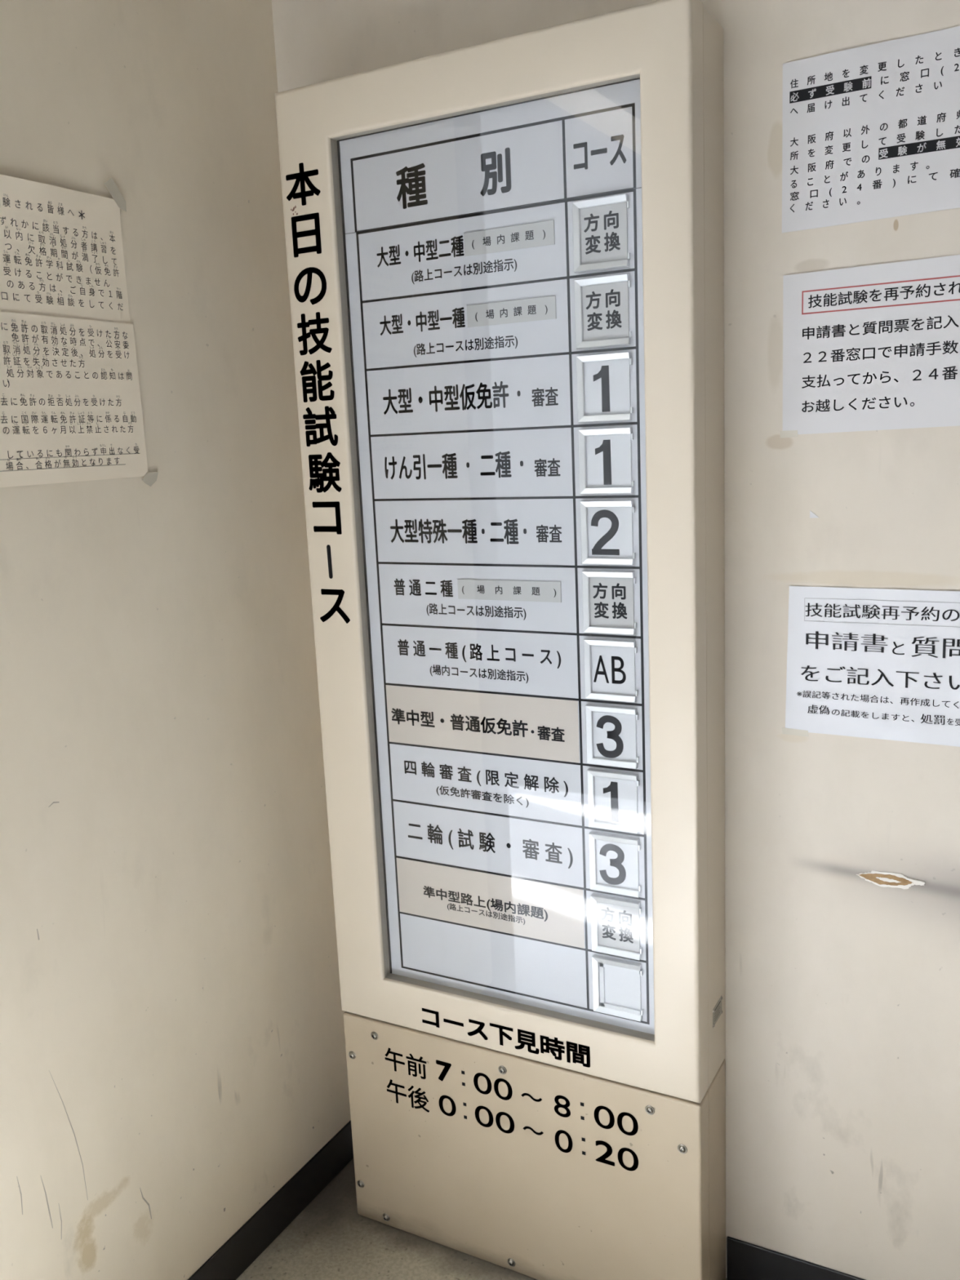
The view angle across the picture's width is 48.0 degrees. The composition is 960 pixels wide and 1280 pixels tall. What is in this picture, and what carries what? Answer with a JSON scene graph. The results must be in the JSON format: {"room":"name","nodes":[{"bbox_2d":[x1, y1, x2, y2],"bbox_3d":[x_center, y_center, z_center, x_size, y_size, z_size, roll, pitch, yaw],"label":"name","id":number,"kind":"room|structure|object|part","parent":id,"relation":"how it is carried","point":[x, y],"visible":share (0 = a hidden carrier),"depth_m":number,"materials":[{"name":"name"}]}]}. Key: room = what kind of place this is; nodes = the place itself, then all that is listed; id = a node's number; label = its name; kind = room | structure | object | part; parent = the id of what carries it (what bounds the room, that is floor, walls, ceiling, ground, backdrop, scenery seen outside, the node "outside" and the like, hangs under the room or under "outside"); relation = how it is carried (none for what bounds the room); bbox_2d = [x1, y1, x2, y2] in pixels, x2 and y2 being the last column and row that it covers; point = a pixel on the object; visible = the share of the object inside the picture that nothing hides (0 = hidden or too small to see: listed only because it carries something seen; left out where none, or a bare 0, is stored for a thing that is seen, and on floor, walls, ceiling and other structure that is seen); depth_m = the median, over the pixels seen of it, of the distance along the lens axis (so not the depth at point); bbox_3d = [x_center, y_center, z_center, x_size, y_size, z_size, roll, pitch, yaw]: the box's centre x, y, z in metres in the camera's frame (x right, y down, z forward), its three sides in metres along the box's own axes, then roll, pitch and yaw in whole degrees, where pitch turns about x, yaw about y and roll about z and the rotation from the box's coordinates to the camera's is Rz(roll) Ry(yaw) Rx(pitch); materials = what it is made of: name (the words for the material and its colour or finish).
{"room":"driving test center","nodes":[
{"label":"driving test center","id":0,"kind":"room"},
{"bbox_2d":[0,0,351,1279],"bbox_3d":[-0.505,-0.275,1.489,0.132,2.610,0.915,3,12,28],"label":"wall","id":1,"kind":"structure","parent":0,"point":[173,1051],"depth_m":1.50,"materials":[{"name":"beige paint"}]},
{"bbox_2d":[0,174,158,487],"bbox_3d":[-0.532,-0.369,1.282,0.008,0.391,0.363,3,12,28],"label":"notice","id":2,"kind":"object","parent":1,"relation":"attached to","point":[71,408],"visible":1,"depth_m":1.32,"materials":[{"name":"beige paper"}]},
{"bbox_2d":[187,1120,353,1279],"bbox_3d":[-0.419,0.984,1.637,0.004,0.075,0.791,3,12,28],"label":"baseboard","id":3,"kind":"structure","parent":1,"relation":"attached to","point":[263,1228],"depth_m":1.79,"materials":[{"name":"black plastic"}]},
{"bbox_2d":[235,1158,727,1279],"bbox_3d":[0.487,1.090,1.145,2.074,0.030,0.825,3,12,28],"label":"floor","id":4,"kind":"structure","parent":0,"point":[328,1240],"depth_m":1.75,"materials":[{"name":"plastic"}]},
{"bbox_2d":[274,0,725,1279],"bbox_3d":[0.046,0.110,1.581,0.601,1.772,0.135,3,12,28],"label":"display board","id":5,"kind":"object","parent":4,"relation":"on","point":[503,1115],"visible":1,"depth_m":1.51,"materials":[{"name":"beige metal"}]},
{"bbox_3d":[0.077,0.796,1.712,0.600,0.373,0.130,3,12,28],"label":"panel","id":6,"kind":"part","parent":5,"relation":"part of","materials":[{"name":"beige metal"}]},
{"bbox_2d":[580,202,627,264],"bbox_3d":[0.153,-0.504,1.339,0.063,0.071,0.002,3,12,28],"label":"card","id":7,"kind":"object","parent":5,"relation":"in","point":[603,228],"visible":1,"depth_m":1.34,"materials":[{"name":"grey"}]},
{"bbox_2d":[582,281,629,341],"bbox_3d":[0.157,-0.412,1.357,0.063,0.071,0.002,3,12,28],"label":"card","id":8,"kind":"object","parent":5,"relation":"in","point":[605,306],"visible":1,"depth_m":1.35,"materials":[{"name":"grey"}]},
{"bbox_2d":[583,359,630,415],"bbox_3d":[0.161,-0.321,1.374,0.063,0.070,0.002,3,12,28],"label":"card","id":9,"kind":"object","parent":5,"relation":"in","point":[606,383],"visible":1,"depth_m":1.37,"materials":[{"name":"white"}]},
{"bbox_2d":[586,434,631,487],"bbox_3d":[0.165,-0.231,1.391,0.063,0.070,0.002,3,12,28],"label":"card","id":10,"kind":"object","parent":5,"relation":"in","point":[608,457],"visible":1,"depth_m":1.39,"materials":[{"name":"white"}]},
{"bbox_2d":[587,506,633,558],"bbox_3d":[0.169,-0.140,1.408,0.063,0.070,0.002,3,12,28],"label":"card","id":11,"kind":"object","parent":5,"relation":"in","point":[610,528],"visible":1,"depth_m":1.41,"materials":[{"name":"white"}]},
{"bbox_2d":[589,577,634,627],"bbox_3d":[0.173,-0.050,1.425,0.063,0.070,0.002,3,12,28],"label":"card","id":12,"kind":"object","parent":5,"relation":"in","point":[611,599],"visible":1,"depth_m":1.42,"materials":[{"name":"grey"}]},
{"bbox_2d":[591,645,635,695],"bbox_3d":[0.177,0.040,1.442,0.063,0.069,0.002,3,12,28],"label":"card","id":13,"kind":"object","parent":5,"relation":"in","point":[613,668],"visible":1,"depth_m":1.44,"materials":[{"name":"white"}]},
{"bbox_2d":[592,711,636,761],"bbox_3d":[0.181,0.130,1.458,0.063,0.069,0.002,3,12,28],"label":"card","id":14,"kind":"object","parent":5,"relation":"in","point":[615,737],"visible":1,"depth_m":1.46,"materials":[{"name":"white"}]},
{"bbox_2d":[594,776,637,826],"bbox_3d":[0.185,0.220,1.475,0.063,0.069,0.002,3,12,28],"label":"card","id":15,"kind":"object","parent":5,"relation":"in","point":[615,799],"visible":1,"depth_m":1.47,"materials":[{"name":"white"}]},
{"bbox_2d":[595,839,639,889],"bbox_3d":[0.189,0.310,1.492,0.063,0.070,0.002,3,12,28],"label":"card","id":16,"kind":"object","parent":5,"relation":"in","point":[617,863],"visible":1,"depth_m":1.49,"materials":[{"name":"white"}]},
{"bbox_2d":[597,901,639,952],"bbox_3d":[0.193,0.400,1.509,0.063,0.070,0.002,3,12,28],"label":"card","id":17,"kind":"object","parent":5,"relation":"in","point":[619,926],"visible":1,"depth_m":1.51,"materials":[{"name":"grey"}]},
{"bbox_2d":[599,962,640,1014],"bbox_3d":[0.197,0.491,1.525,0.063,0.071,0.005,3,12,28],"label":"card","id":18,"kind":"object","parent":5,"relation":"in","point":[620,987],"visible":1,"depth_m":1.52,"materials":[{"name":"white"}]},
{"bbox_2d":[271,0,959,1279],"bbox_3d":[0.653,-0.293,1.309,2.074,2.610,0.120,3,12,28],"label":"wall","id":19,"kind":"structure","parent":0,"point":[842,852],"depth_m":1.45,"materials":[{"name":"beige paint"}]},
{"bbox_2d":[726,1236,865,1279],"bbox_3d":[0.984,0.980,1.325,1.380,0.075,0.004,3,12,28],"label":"baseboard","id":20,"kind":"structure","parent":19,"relation":"attached to","point":[745,1260],"depth_m":1.62,"materials":[{"name":"black plastic"}]},
{"bbox_2d":[809,510,818,517],"bbox_3d":[0.431,-0.162,1.389,0.012,0.010,0.001,3,12,28],"label":"paper scrap","id":21,"kind":"object","parent":19,"relation":"attached to","point":[811,514],"visible":1,"depth_m":1.39,"materials":[{"name":"white paper"}]},
{"bbox_2d":[779,254,959,438],"bbox_3d":[0.509,-0.353,1.304,0.289,0.203,0.002,3,12,28],"label":"notice","id":22,"kind":"object","parent":19,"relation":"attached to","point":[874,347],"visible":1,"depth_m":1.32,"materials":[{"name":"white paper"}]},
{"bbox_2d":[782,26,959,232],"bbox_3d":[0.498,-0.598,1.258,0.289,0.198,0.003,3,12,28],"label":"notice","id":23,"kind":"object","parent":19,"relation":"attached to","point":[870,132],"visible":1,"depth_m":1.28,"materials":[{"name":"white paper"}]},
{"bbox_2d":[782,586,959,746],"bbox_3d":[0.534,0.035,1.373,0.295,0.203,0.004,3,12,28],"label":"notice","id":24,"kind":"object","parent":19,"relation":"attached to","point":[882,664],"visible":1,"depth_m":1.39,"materials":[{"name":"paper"},{"name":"clear plastic laminate film"}]}
]}

